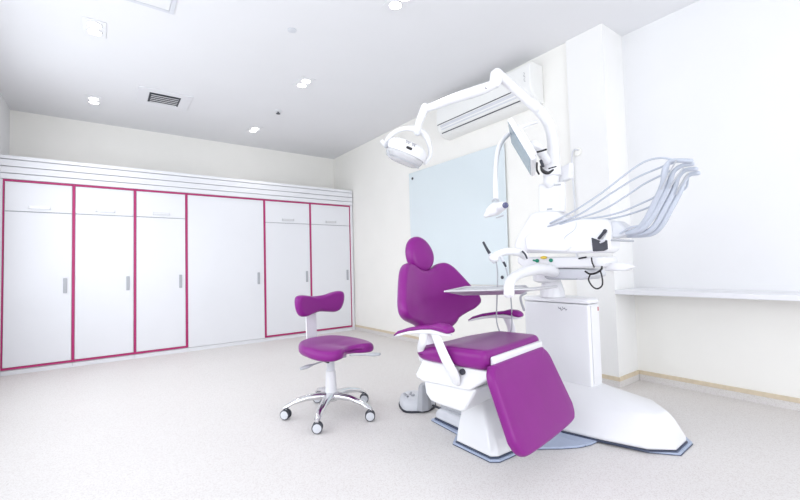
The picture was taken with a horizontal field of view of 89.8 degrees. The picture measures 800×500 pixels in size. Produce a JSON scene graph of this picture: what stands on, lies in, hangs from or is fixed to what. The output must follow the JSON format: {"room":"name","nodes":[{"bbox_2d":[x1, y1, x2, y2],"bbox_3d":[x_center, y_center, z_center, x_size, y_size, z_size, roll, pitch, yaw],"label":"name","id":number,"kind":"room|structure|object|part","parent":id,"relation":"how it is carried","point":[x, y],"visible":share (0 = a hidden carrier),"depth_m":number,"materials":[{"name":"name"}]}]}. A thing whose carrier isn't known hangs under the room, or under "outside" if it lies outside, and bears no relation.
{"room":"dental clinic","nodes":[
{"label":"dental clinic","id":0,"kind":"room"},
{"bbox_2d":[0,93,9,154],"bbox_3d":[-2.081,-0.369,1.211,0.150,2.950,8.380,0,-3,-36],"label":"wall","id":1,"kind":"structure","parent":0,"point":[4,109],"depth_m":4.43,"materials":[{"name":"white paint"}]},
{"bbox_2d":[0,178,2,371],"bbox_3d":[-4.276,0.287,4.340,0.043,2.020,0.623,0,-3,-36],"label":"trim","id":2,"kind":"structure","parent":1,"relation":"attached to","point":[1,179],"depth_m":4.12,"materials":[{"name":"white laminate"}]},
{"bbox_2d":[9,110,333,188],"bbox_3d":[-2.744,-0.150,6.018,4.800,2.950,0.150,0,-3,-36],"label":"wall","id":3,"kind":"structure","parent":0,"point":[32,135],"depth_m":5.54,"materials":[{"name":"white paint"}]},
{"bbox_2d":[0,0,699,158],"bbox_3d":[-0.253,-1.895,2.657,4.800,0.120,8.680,0,-3,-36],"label":"ceiling","id":4,"kind":"structure","parent":0,"point":[373,67],"depth_m":3.66,"materials":[{"name":"paint"}]},
{"bbox_2d":[85,94,101,105],"bbox_3d":[-3.414,-1.667,4.477,0.150,0.012,0.260,0,-3,-36],"label":"recessed light","id":5,"kind":"object","parent":4,"relation":"in","point":[90,99],"visible":1,"depth_m":4.46,"materials":[{"name":"paint"}]},
{"bbox_2d":[82,16,106,38],"bbox_3d":[-2.410,-1.749,3.170,0.150,0.012,0.260,0,-3,-36],"label":"recessed light","id":6,"kind":"object","parent":4,"relation":"in","point":[92,27],"visible":1,"depth_m":3.15,"materials":[{"name":"paint"}]},
{"bbox_2d":[127,0,176,14],"bbox_3d":[-1.775,-1.793,2.596,0.620,0.006,0.620,0,-3,-36],"label":"ceiling hatch","id":7,"kind":"object","parent":4,"relation":"attached to","point":[161,5],"visible":1,"depth_m":2.91,"materials":[{"name":"grey plastic"}]},
{"bbox_3d":[-1.775,-1.793,2.596,0.550,0.004,0.550,0,-3,-36],"label":"panel","id":8,"kind":"part","parent":7,"relation":"part of","materials":[{"name":"paint"}]},
{"bbox_2d":[136,86,192,111],"bbox_3d":[-2.648,-1.681,4.509,0.510,0.022,0.500,0,-3,-36],"label":"ceiling vent","id":9,"kind":"object","parent":4,"relation":"in","point":[145,95],"visible":1,"depth_m":4.48,"materials":[{"name":"white metal"}]},
{"bbox_2d":[247,126,262,132],"bbox_3d":[-2.010,-1.660,5.539,0.150,0.012,0.260,0,-3,-36],"label":"recessed light","id":10,"kind":"object","parent":4,"relation":"in","point":[254,129],"visible":1,"depth_m":5.53,"materials":[{"name":"paint"}]},
{"bbox_2d":[288,28,295,32],"bbox_3d":[-0.879,-1.787,3.270,0.070,0.010,0.070,0,-3,-36],"label":"disc","id":11,"kind":"object","parent":4,"relation":"attached to","point":[291,30],"visible":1,"depth_m":3.26,"materials":[{"name":"grey plastic"}]},
{"bbox_2d":[292,76,314,88],"bbox_3d":[-1.005,-1.744,4.196,0.150,0.012,0.260,0,-3,-36],"label":"recessed light","id":12,"kind":"object","parent":4,"relation":"in","point":[303,82],"visible":1,"depth_m":4.18,"materials":[{"name":"paint"}]},
{"bbox_2d":[382,0,411,12],"bbox_3d":[-0.001,-1.823,2.938,0.150,0.012,0.260,0,-3,-36],"label":"recessed light","id":13,"kind":"object","parent":4,"relation":"in","point":[396,6],"visible":1,"depth_m":2.98,"materials":[{"name":"paint"}]},
{"bbox_2d":[0,330,799,499],"bbox_3d":[-0.170,1.162,2.529,4.800,0.100,8.680,0,-3,-36],"label":"floor","id":14,"kind":"structure","parent":0,"point":[207,424],"depth_m":2.31,"materials":[{"name":"plastic"}]},
{"bbox_2d":[0,179,73,375],"bbox_3d":[-4.024,0.287,4.518,0.569,2.020,0.637,0,-3,-36],"label":"storage cabinet","id":15,"kind":"object","parent":14,"relation":"on","point":[38,217],"visible":0.98,"depth_m":4.26,"materials":[{"name":"white laminate"}]},
{"bbox_3d":[-3.859,-0.454,4.298,0.176,0.030,0.015,0,-3,-36],"label":"handle","id":16,"kind":"part","parent":15,"relation":"part of","materials":[{"name":"metal"}]},
{"bbox_3d":[-3.663,0.390,4.392,0.032,0.165,0.013,0,-3,-36],"label":"handle","id":17,"kind":"part","parent":15,"relation":"part of","materials":[{"name":"grey plastic"}]},
{"bbox_2d":[73,184,134,366],"bbox_3d":[-3.565,0.289,4.856,0.569,2.020,0.637,0,-3,-36],"label":"storage cabinet","id":18,"kind":"object","parent":14,"relation":"on","point":[104,217],"visible":1,"depth_m":4.60,"materials":[{"name":"white laminate"}]},
{"bbox_3d":[-3.400,-0.453,4.637,0.176,0.030,0.015,0,-3,-36],"label":"handle","id":19,"kind":"part","parent":18,"relation":"part of","materials":[{"name":"metal"}]},
{"bbox_3d":[-3.205,0.392,4.731,0.032,0.165,0.013,0,-3,-36],"label":"handle","id":20,"kind":"part","parent":18,"relation":"part of","materials":[{"name":"grey plastic"}]},
{"bbox_2d":[135,189,186,358],"bbox_3d":[-3.115,0.291,5.189,0.549,2.020,0.637,0,-3,-36],"label":"storage cabinet","id":21,"kind":"object","parent":14,"relation":"on","point":[160,216],"visible":0.99,"depth_m":4.93,"materials":[{"name":"white laminate"}]},
{"bbox_3d":[-2.950,-0.451,4.970,0.176,0.030,0.015,0,-3,-36],"label":"handle","id":22,"kind":"part","parent":21,"relation":"part of","materials":[{"name":"metal"}]},
{"bbox_3d":[-2.763,0.394,5.057,0.032,0.165,0.013,0,-3,-36],"label":"handle","id":23,"kind":"part","parent":21,"relation":"part of","materials":[{"name":"grey plastic"}]},
{"bbox_2d":[186,193,265,351],"bbox_3d":[-2.495,0.293,5.649,0.992,2.020,0.635,0,-3,-36],"label":"tall cabinet","id":24,"kind":"object","parent":14,"relation":"on","point":[226,299],"visible":0.99,"depth_m":5.38,"materials":[{"name":"white laminate"}]},
{"bbox_2d":[0,154,351,205],"bbox_3d":[-2.646,-0.840,5.607,4.165,0.248,0.635,0,-3,-36],"label":"trim","id":25,"kind":"structure","parent":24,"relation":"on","point":[11,167],"depth_m":4.95,"materials":[{"name":"white laminate"}]},
{"bbox_2d":[264,199,311,340],"bbox_3d":[-1.815,0.296,6.150,0.697,2.020,0.637,0,-3,-36],"label":"storage cabinet","id":26,"kind":"object","parent":14,"relation":"on","point":[287,223],"visible":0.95,"depth_m":5.88,"materials":[{"name":"white laminate"}]},
{"bbox_2d":[280,291,380,433],"bbox_3d":[-0.500,0.716,2.763,0.638,0.826,0.715,-1,-2,-15],"label":"stool","id":27,"kind":"object","parent":14,"relation":"on","point":[328,349],"visible":1,"depth_m":2.73,"materials":[{"name":"leather"}]},
{"bbox_3d":[-0.637,1.019,2.724,0.296,0.096,0.078,-1,-2,-11],"label":"arm","id":28,"kind":"part","parent":27,"relation":"part of","materials":[{"name":"metal"}]},
{"bbox_3d":[-0.597,0.602,2.926,0.168,0.286,0.092,-4,-3,39],"label":"post","id":29,"kind":"part","parent":27,"relation":"part of","materials":[{"name":"white plastic"}]},
{"bbox_3d":[-0.599,0.398,2.984,0.090,0.165,0.448,-4,-3,39],"label":"backrest","id":30,"kind":"part","parent":27,"relation":"part of","materials":[{"name":"purple leather"}]},
{"bbox_3d":[-0.555,1.024,2.903,0.078,0.096,0.296,0,-3,-29],"label":"arm","id":31,"kind":"part","parent":27,"relation":"part of","materials":[{"name":"metal"}]},
{"bbox_3d":[-0.491,1.010,2.590,0.078,0.096,0.296,-2,-2,6],"label":"arm","id":32,"kind":"part","parent":27,"relation":"part of","materials":[{"name":"metal"}]},
{"bbox_3d":[-0.463,0.668,2.785,0.442,0.094,0.482,-4,-3,39],"label":"seat","id":33,"kind":"part","parent":27,"relation":"part of","materials":[{"name":"purple leather"}]},
{"bbox_3d":[-0.359,1.018,2.881,0.078,0.096,0.296,-4,-3,42],"label":"arm","id":34,"kind":"part","parent":27,"relation":"part of","materials":[{"name":"metal"}]},
{"bbox_3d":[-0.320,1.009,2.687,0.296,0.096,0.078,-3,-3,24],"label":"arm","id":35,"kind":"part","parent":27,"relation":"part of","materials":[{"name":"metal"}]},
{"bbox_3d":[-0.260,0.664,2.545,0.131,0.016,0.014,-2,-2,14],"label":"lever","id":36,"kind":"part","parent":27,"relation":"part of","materials":[{"name":"grey plastic"}]},
{"bbox_2d":[310,203,351,334],"bbox_3d":[-1.255,0.298,6.564,0.693,2.020,0.637,0,-3,-36],"label":"storage cabinet","id":37,"kind":"object","parent":14,"relation":"on","point":[329,223],"visible":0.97,"depth_m":6.33,"materials":[{"name":"white laminate"}]},
{"bbox_2d":[399,382,440,412],"bbox_3d":[0.142,1.022,2.838,0.280,0.185,0.406,0,-3,-36],"label":"foot pedal","id":38,"kind":"object","parent":14,"relation":"on","point":[411,401],"visible":0.79,"depth_m":2.75,"materials":[{"name":"white plastic"}]},
{"bbox_2d":[394,237,585,462],"bbox_3d":[0.458,0.489,2.295,0.912,1.188,0.872,-4,-3,43],"label":"dental chair","id":39,"kind":"object","parent":14,"relation":"on","point":[503,396],"visible":1,"depth_m":2.10,"materials":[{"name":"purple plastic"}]},
{"bbox_3d":[0.118,0.514,2.152,0.048,0.215,0.190,-1,-2,-4],"label":"post","id":40,"kind":"part","parent":39,"relation":"part of","materials":[{"name":"white plastic"}]},
{"bbox_3d":[0.108,0.439,2.098,0.388,0.071,0.052,-4,-3,43],"label":"arm frame","id":41,"kind":"part","parent":39,"relation":"part of","materials":[{"name":"white plastic"}]},
{"bbox_3d":[0.209,0.293,2.480,0.213,0.430,0.761,-4,-3,43],"label":"backrest","id":42,"kind":"part","parent":39,"relation":"part of","materials":[{"name":"purple leather"}]},
{"bbox_3d":[0.228,0.540,2.010,0.138,0.284,0.074,-2,-2,0],"label":"post","id":43,"kind":"part","parent":39,"relation":"part of","materials":[{"name":"white plastic"}]},
{"bbox_3d":[0.456,0.888,2.491,0.180,0.249,0.447,0,-3,-36],"label":"lift arm","id":44,"kind":"part","parent":39,"relation":"part of","materials":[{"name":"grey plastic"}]},
{"bbox_3d":[0.309,0.604,1.989,0.030,0.030,0.012,-4,-3,43],"label":"pivot knob","id":45,"kind":"part","parent":39,"relation":"part of","materials":[{"name":"grey rubber"}]},
{"bbox_2d":[417,331,538,369],"bbox_3d":[0.438,0.541,2.259,0.473,0.094,0.632,-4,-3,43],"label":"seat cushion","id":46,"kind":"object","parent":39,"relation":"on","point":[477,351],"depth_m":2.09,"materials":[{"name":"purple leather"}]},
{"bbox_3d":[0.611,0.447,2.627,0.388,0.071,0.052,-4,-3,43],"label":"arm frame","id":47,"kind":"part","parent":39,"relation":"part of","materials":[{"name":"white plastic"}]},
{"bbox_3d":[0.548,1.075,2.342,0.524,0.010,0.813,0,-3,-36],"label":"plate","id":48,"kind":"part","parent":39,"relation":"part of","materials":[{"name":"plastic"}]},
{"bbox_3d":[0.685,0.548,2.493,0.070,0.284,0.160,-2,-2,10],"label":"post","id":49,"kind":"part","parent":39,"relation":"part of","materials":[{"name":"white plastic"}]},
{"bbox_2d":[444,157,700,455],"bbox_3d":[0.965,0.245,2.346,1.399,1.652,1.254,0,-3,-36],"label":"dental unit","id":50,"kind":"object","parent":14,"relation":"on","point":[567,327],"visible":0.98,"depth_m":2.45,"materials":[{"name":"white plastic"}]},
{"bbox_2d":[380,68,561,187],"bbox_3d":[0.471,-0.762,2.618,1.204,0.722,0.332,-2,-2,1],"label":"lamp","id":51,"kind":"object","parent":50,"relation":"attached to","point":[404,152],"visible":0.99,"depth_m":2.62,"materials":[{"name":"white plastic"}]},
{"bbox_3d":[0.146,-0.884,2.719,0.111,0.214,0.060,-2,-2,5],"label":"drop arm","id":52,"kind":"part","parent":51,"relation":"part of","materials":[{"name":"white plastic"}]},
{"bbox_3d":[0.380,-0.994,2.608,0.527,0.109,0.069,-3,-3,29],"label":"arm","id":53,"kind":"part","parent":51,"relation":"part of","materials":[{"name":"white plastic"}]},
{"bbox_2d":[484,120,537,217],"bbox_3d":[0.733,-0.535,2.595,0.391,0.659,0.164,-2,-2,0],"label":"lamp","id":54,"kind":"object","parent":51,"relation":"hanging from","point":[495,208],"visible":0.94,"depth_m":2.59,"materials":[{"name":"white plastic"}]},
{"bbox_3d":[0.747,-1.013,2.561,0.369,0.240,0.064,0,-3,-24],"label":"arm","id":55,"kind":"part","parent":51,"relation":"part of","materials":[{"name":"white plastic"}]},
{"bbox_2d":[508,117,556,175],"bbox_3d":[0.850,-0.625,2.573,0.275,0.329,0.470,-2,-3,18],"label":"monitor","id":56,"kind":"object","parent":51,"relation":"attached to","point":[527,150],"visible":1,"depth_m":2.49,"materials":[{"name":"white plastic"}]},
{"bbox_2d":[482,241,495,263],"bbox_3d":[0.555,0.016,2.500,0.081,0.141,0.028,-1,-2,-5],"label":"suction tip","id":57,"kind":"object","parent":50,"relation":"in","point":[483,242],"visible":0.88,"depth_m":2.49,"materials":[{"name":"grey plastic"}]},
{"bbox_2d":[444,263,558,297],"bbox_3d":[0.674,0.173,2.447,1.054,0.176,0.504,0,-3,-36],"label":"tray","id":58,"kind":"object","parent":50,"relation":"on","point":[547,274],"depth_m":2.42,"materials":[{"name":"metal"}]},
{"bbox_2d":[500,256,506,266],"bbox_3d":[0.639,0.070,2.491,0.044,0.074,0.020,-1,-2,-10],"label":"syringe","id":59,"kind":"object","parent":50,"relation":"hanging from","point":[501,257],"visible":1,"depth_m":2.48,"materials":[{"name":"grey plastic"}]},
{"bbox_3d":[1.147,0.342,2.831,0.236,0.033,0.508,0,-3,-36],"label":"tower lid","id":60,"kind":"part","parent":50,"relation":"part of","materials":[{"name":"white plastic"}]},
{"bbox_3d":[1.088,0.077,2.666,0.160,0.083,0.629,0,-3,-36],"label":"console arm","id":61,"kind":"part","parent":50,"relation":"part of","materials":[{"name":"white plastic"}]},
{"bbox_3d":[1.266,0.607,2.590,0.095,0.495,0.005,0,-3,-36],"label":"panel","id":62,"kind":"part","parent":50,"relation":"part of","materials":[{"name":"white plastic"}]},
{"bbox_3d":[1.214,-0.248,2.338,0.062,0.124,0.574,0,-3,-36],"label":"whip arm","id":63,"kind":"part","parent":50,"relation":"part of","materials":[{"name":"plastic"}]},
{"bbox_3d":[1.178,-0.298,2.328,0.011,0.263,0.741,0,-3,-36],"label":"whip arm","id":64,"kind":"part","parent":50,"relation":"part of","materials":[{"name":"plastic"}]},
{"bbox_3d":[1.173,-0.327,2.309,0.042,0.279,0.737,0,-3,-36],"label":"whip arm","id":65,"kind":"part","parent":50,"relation":"part of","materials":[{"name":"plastic"}]},
{"bbox_3d":[1.208,-0.287,2.317,0.036,0.225,0.628,0,-3,-36],"label":"whip arm","id":66,"kind":"part","parent":50,"relation":"part of","materials":[{"name":"plastic"}]},
{"bbox_3d":[1.306,0.097,2.389,0.060,0.055,0.156,0,-3,-36],"label":"arm","id":67,"kind":"part","parent":50,"relation":"part of","materials":[{"name":"white plastic"}]},
{"bbox_3d":[1.254,-0.054,2.274,0.013,0.026,0.134,0,-3,-36],"label":"console handle","id":68,"kind":"part","parent":50,"relation":"part of","materials":[{"name":"grey plastic"}]},
{"bbox_3d":[1.196,1.067,2.557,0.765,0.008,1.102,0,-3,-36],"label":"plate","id":69,"kind":"part","parent":50,"relation":"part of","materials":[{"name":"plastic"}]},
{"bbox_3d":[1.259,-0.227,2.338,0.034,0.095,0.480,1,-3,-44],"label":"whip arm","id":70,"kind":"part","parent":50,"relation":"part of","materials":[{"name":"plastic"}]},
{"bbox_2d":[334,43,576,341],"bbox_3d":[0.375,-0.258,5.442,0.470,2.950,4.490,0,-3,-36],"label":"wall","id":71,"kind":"structure","parent":0,"point":[379,185],"depth_m":5.23,"materials":[{"name":"white paint"}]},
{"bbox_2d":[350,206,354,329],"bbox_3d":[-0.960,0.300,6.790,0.045,2.020,0.623,0,-3,-36],"label":"trim","id":72,"kind":"structure","parent":71,"relation":"attached to","point":[351,218],"depth_m":6.54,"materials":[{"name":"white laminate"}]},
{"bbox_2d":[409,144,508,284],"bbox_3d":[0.613,-0.331,4.695,0.033,1.450,1.580,0,-3,-36],"label":"board","id":73,"kind":"object","parent":71,"relation":"attached to","point":[449,200],"visible":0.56,"depth_m":4.54,"materials":[{"name":"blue glass"}]},
{"bbox_2d":[437,62,543,139],"bbox_3d":[0.877,-1.510,4.197,0.206,0.362,1.270,0,-3,-36],"label":"air conditioner","id":74,"kind":"object","parent":71,"relation":"attached to","point":[461,118],"visible":0.91,"depth_m":4.05,"materials":[{"name":"white plastic"}]},
{"bbox_2d":[355,325,799,410],"bbox_3d":[1.687,1.076,3.509,0.348,0.052,7.740,0,-3,-36],"label":"baseboard","id":75,"kind":"structure","parent":71,"relation":"attached to","point":[705,389],"depth_m":3.06,"materials":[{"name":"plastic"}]},
{"bbox_2d":[566,23,637,376],"bbox_3d":[1.795,-0.378,3.504,0.490,2.950,0.320,0,-3,-36],"label":"wall pier","id":76,"kind":"object","parent":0,"point":[595,79],"visible":0.64,"depth_m":3.34,"materials":[{"name":"white paint"}]},
{"bbox_2d":[572,178,575,217],"bbox_3d":[1.506,-0.444,3.443,0.045,0.335,0.020,0,-3,-36],"label":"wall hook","id":77,"kind":"object","parent":76,"relation":"attached to","point":[573,178],"depth_m":3.45,"materials":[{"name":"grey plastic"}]},
{"bbox_2d":[571,148,581,162],"bbox_3d":[1.518,-0.809,3.429,0.045,0.113,0.094,0,-3,-36],"label":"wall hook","id":78,"kind":"object","parent":76,"relation":"attached to","point":[576,151],"depth_m":3.44,"materials":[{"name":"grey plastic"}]},
{"bbox_2d":[621,0,799,397],"bbox_3d":[3.086,-0.473,2.043,0.150,2.950,3.570,0,-3,-36],"label":"wall","id":79,"kind":"structure","parent":0,"point":[715,84],"depth_m":2.93,"materials":[{"name":"white paint"}]},
{"bbox_2d":[615,288,799,300],"bbox_3d":[2.909,0.247,1.867,0.340,0.035,3.570,0,-3,-36],"label":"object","id":80,"kind":"structure","parent":79,"relation":"attached to","point":[702,293],"depth_m":2.72,"materials":[{"name":"white ceramic"}]},
{"bbox_2d":[639,370,799,402],"bbox_3d":[3.063,0.932,1.931,0.012,0.030,3.558,0,-3,-36],"label":"trim","id":81,"kind":"structure","parent":79,"relation":"attached to","point":[703,383],"depth_m":2.90,"materials":[{"name":"wood"}]}
]}

